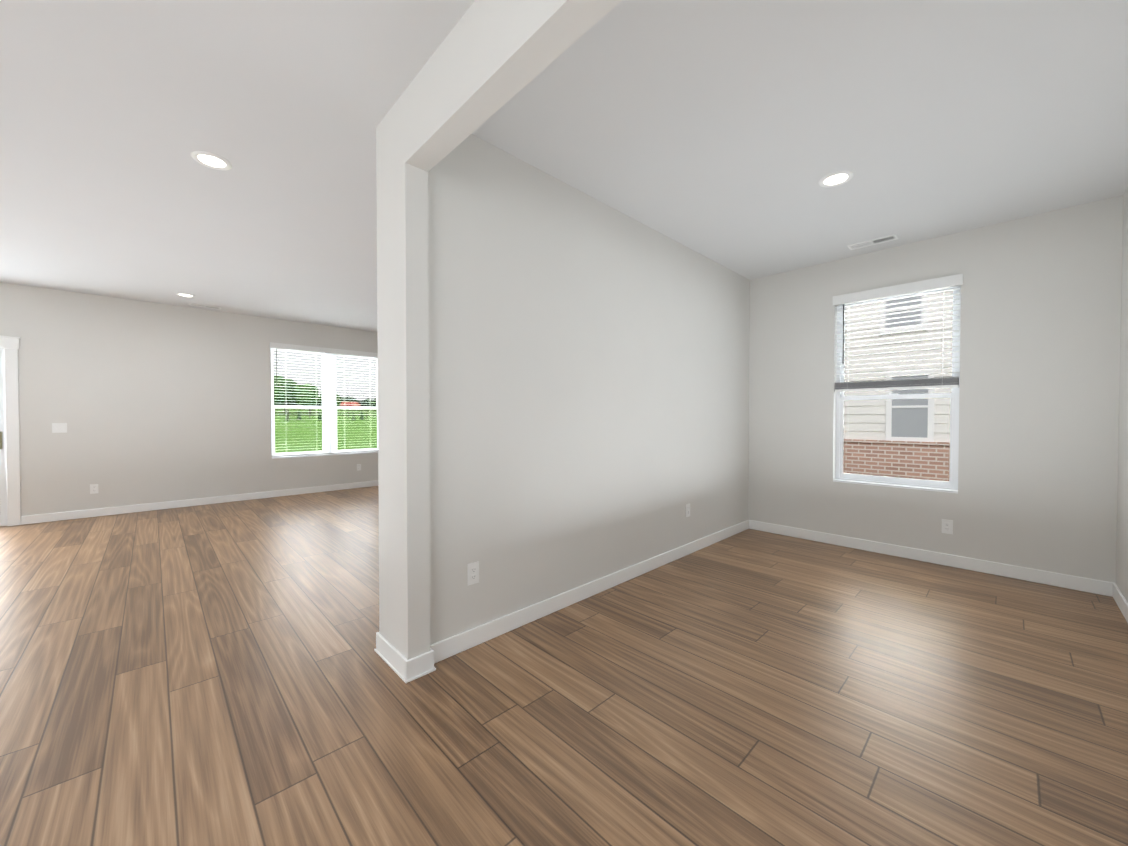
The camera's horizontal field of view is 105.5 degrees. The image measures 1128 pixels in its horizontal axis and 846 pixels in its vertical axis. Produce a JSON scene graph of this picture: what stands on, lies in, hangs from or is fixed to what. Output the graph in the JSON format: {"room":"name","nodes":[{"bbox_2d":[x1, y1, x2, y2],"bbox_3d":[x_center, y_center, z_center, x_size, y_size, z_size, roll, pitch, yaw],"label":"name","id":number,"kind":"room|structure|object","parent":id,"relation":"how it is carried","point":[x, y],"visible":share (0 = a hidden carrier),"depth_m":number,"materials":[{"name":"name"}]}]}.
{"room":"empty living room","nodes":[
{"label":"empty living room","id":0,"kind":"room"},
{"bbox_2d":[0,282,377,515],"bbox_3d":[-5.069,-0.224,6.134,8.716,2.740,0.200,-1,1,-44],"label":"wall","id":1,"kind":"structure","parent":0,"point":[148,402],"depth_m":5.62,"materials":[{"name":"paint"}]},
{"bbox_2d":[0,335,20,525],"bbox_3d":[-6.995,0.104,4.257,2.058,2.142,0.222,-1,1,-44],"label":"door frame","id":2,"kind":"structure","parent":1,"relation":"attached to","point":[10,345],"depth_m":4.85,"materials":[{"name":"white wood"}]},
{"bbox_2d":[52,423,66,432],"bbox_3d":[-5.995,0.057,5.097,0.116,0.115,0.017,-1,1,-44],"label":"light switch","id":3,"kind":"object","parent":1,"relation":"attached to","point":[59,427],"visible":1,"depth_m":5.10,"materials":[{"name":"white plastic"}]},
{"bbox_2d":[90,484,97,493],"bbox_3d":[-5.804,0.814,5.298,0.070,0.115,0.008,-1,1,-44],"label":"outlet","id":4,"kind":"object","parent":1,"relation":"attached to","point":[93,488],"visible":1,"depth_m":5.29,"materials":[{"name":"white plastic"}]},
{"bbox_2d":[21,480,377,524],"bbox_3d":[-4.995,1.098,6.077,8.316,0.098,0.014,-1,1,-44],"label":"baseboard","id":5,"kind":"structure","parent":1,"relation":"attached to","point":[48,517],"depth_m":5.84,"materials":[{"name":"white wood"}]},
{"bbox_2d":[270,342,377,458],"bbox_3d":[-3.919,-0.348,7.190,1.704,1.782,0.179,-1,1,-44],"label":"window","id":6,"kind":"structure","parent":1,"relation":"in","point":[324,401],"depth_m":7.14,"materials":[{"name":"glass"}]},
{"bbox_2d":[376,91,429,659],"bbox_3d":[-0.814,-0.163,2.161,0.112,2.740,0.350,-1,1,-44],"label":"wall","id":7,"kind":"structure","parent":0,"point":[403,395],"depth_m":2.06,"materials":[{"name":"paint"}]},
{"bbox_2d":[374,632,435,682],"bbox_3d":[-0.814,1.157,2.181,0.154,0.098,0.392,-1,1,-44],"label":"baseboard","id":8,"kind":"structure","parent":7,"relation":"attached to","point":[397,660],"depth_m":2.07,"materials":[{"name":"white wood"}]},
{"bbox_2d":[405,0,621,171],"bbox_3d":[0.161,-1.354,1.129,0.112,0.328,2.464,-1,1,-44],"label":"header beam","id":9,"kind":"structure","parent":0,"point":[488,59],"depth_m":1.55,"materials":[{"name":"paint"}]},
{"bbox_2d":[0,486,1127,845],"bbox_3d":[-1.226,1.247,2.160,8.716,0.080,11.288,-1,1,-44],"label":"floor","id":10,"kind":"structure","parent":0,"point":[216,674],"depth_m":1.86,"materials":[{"name":"brown wood"}]},
{"bbox_2d":[0,0,1127,331],"bbox_3d":[-1.226,-1.593,2.117,8.716,0.120,11.288,-1,1,-44],"label":"ceiling","id":11,"kind":"structure","parent":0,"point":[728,134],"depth_m":2.23,"materials":[{"name":"paint"}]},
{"bbox_2d":[175,293,195,297],"bbox_3d":[-4.674,-1.577,5.298,0.188,0.006,0.188,-1,1,-44],"label":"recessed light","id":12,"kind":"object","parent":11,"relation":"in","point":[185,295],"visible":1,"depth_m":5.29,"materials":[{"name":"white plastic"}]},
{"bbox_2d":[188,303,220,309],"bbox_3d":[-4.880,-1.586,5.831,0.340,0.007,0.130,-1,1,-44],"label":"ceiling vent","id":13,"kind":"object","parent":11,"relation":"in","point":[205,306],"visible":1,"depth_m":5.83,"materials":[{"name":"white metal"}]},
{"bbox_2d":[191,151,231,169],"bbox_3d":[-2.065,-1.535,2.516,0.188,0.006,0.188,-1,1,-44],"label":"recessed light","id":14,"kind":"object","parent":11,"relation":"in","point":[211,160],"visible":1,"depth_m":2.51,"materials":[{"name":"white plastic"}]},
{"bbox_2d":[819,171,853,187],"bbox_3d":[1.718,-1.538,2.711,0.188,0.006,0.188,-1,1,-44],"label":"recessed light","id":15,"kind":"object","parent":11,"relation":"in","point":[838,178],"visible":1,"depth_m":2.70,"materials":[{"name":"white plastic"}]},
{"bbox_2d":[847,234,897,249],"bbox_3d":[2.650,-1.553,3.688,0.130,0.007,0.340,-1,1,-44],"label":"ceiling vent","id":16,"kind":"object","parent":11,"relation":"in","point":[873,242],"visible":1,"depth_m":3.68,"materials":[{"name":"white metal"}]},
{"bbox_2d":[428,134,749,644],"bbox_3d":[0.639,-0.183,3.465,3.790,2.740,0.115,-1,1,-44],"label":"wall","id":17,"kind":"structure","parent":0,"point":[588,388],"depth_m":2.75,"materials":[{"name":"paint"}]},
{"bbox_2d":[467,561,478,585],"bbox_3d":[-0.488,0.810,2.311,0.070,0.115,0.008,-1,1,-44],"label":"outlet","id":18,"kind":"object","parent":17,"relation":"attached to","point":[472,573],"visible":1,"depth_m":2.31,"materials":[{"name":"white plastic"}]},
{"bbox_2d":[430,520,748,663],"bbox_3d":[0.683,1.138,3.438,3.790,0.098,0.014,-1,1,-44],"label":"baseboard","id":19,"kind":"structure","parent":17,"relation":"attached to","point":[462,642],"depth_m":2.76,"materials":[{"name":"white wood"}]},
{"bbox_2d":[686,503,689,516],"bbox_3d":[1.115,0.784,3.852,0.070,0.115,0.008,-1,1,-44],"label":"outlet","id":20,"kind":"object","parent":17,"relation":"attached to","point":[687,510],"visible":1,"depth_m":3.85,"materials":[{"name":"white plastic"}]},
{"bbox_2d":[748,195,1122,582],"bbox_3d":[1.913,-0.207,5.018,0.200,2.740,11.088,-1,1,-44],"label":"wall","id":21,"kind":"structure","parent":0,"point":[1040,333],"depth_m":3.36,"materials":[{"name":"paint"}]},
{"bbox_2d":[833,274,962,493],"bbox_3d":[2.967,-0.320,3.870,0.179,1.787,0.919,-1,1,-44],"label":"room window","id":22,"kind":"structure","parent":21,"relation":"in","point":[897,383],"depth_m":3.85,"materials":[{"name":"white plastic"}]},
{"bbox_2d":[749,520,1112,596],"bbox_3d":[2.916,1.132,3.841,0.014,0.098,2.500,-1,1,-44],"label":"baseboard","id":23,"kind":"structure","parent":21,"relation":"attached to","point":[1100,587],"depth_m":3.54,"materials":[{"name":"white wood"}]},
{"bbox_2d":[942,519,952,533],"bbox_3d":[3.183,0.861,3.563,0.008,0.115,0.070,-1,1,-44],"label":"outlet","id":24,"kind":"object","parent":21,"relation":"attached to","point":[947,526],"visible":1,"depth_m":3.56,"materials":[{"name":"white plastic"}]},
{"bbox_2d":[1116,187,1127,601],"bbox_3d":[2.421,-0.154,1.531,3.902,2.740,0.115,-1,1,-44],"label":"wall","id":25,"kind":"structure","parent":0,"point":[1122,545],"depth_m":2.81,"materials":[{"name":"paint"}]},
{"bbox_2d":[1113,583,1127,622],"bbox_3d":[2.411,1.166,1.632,3.776,0.098,0.014,-1,1,-44],"label":"baseboard","id":26,"kind":"structure","parent":25,"relation":"attached to","point":[1120,600],"depth_m":2.73,"materials":[{"name":"white wood"}]}
]}

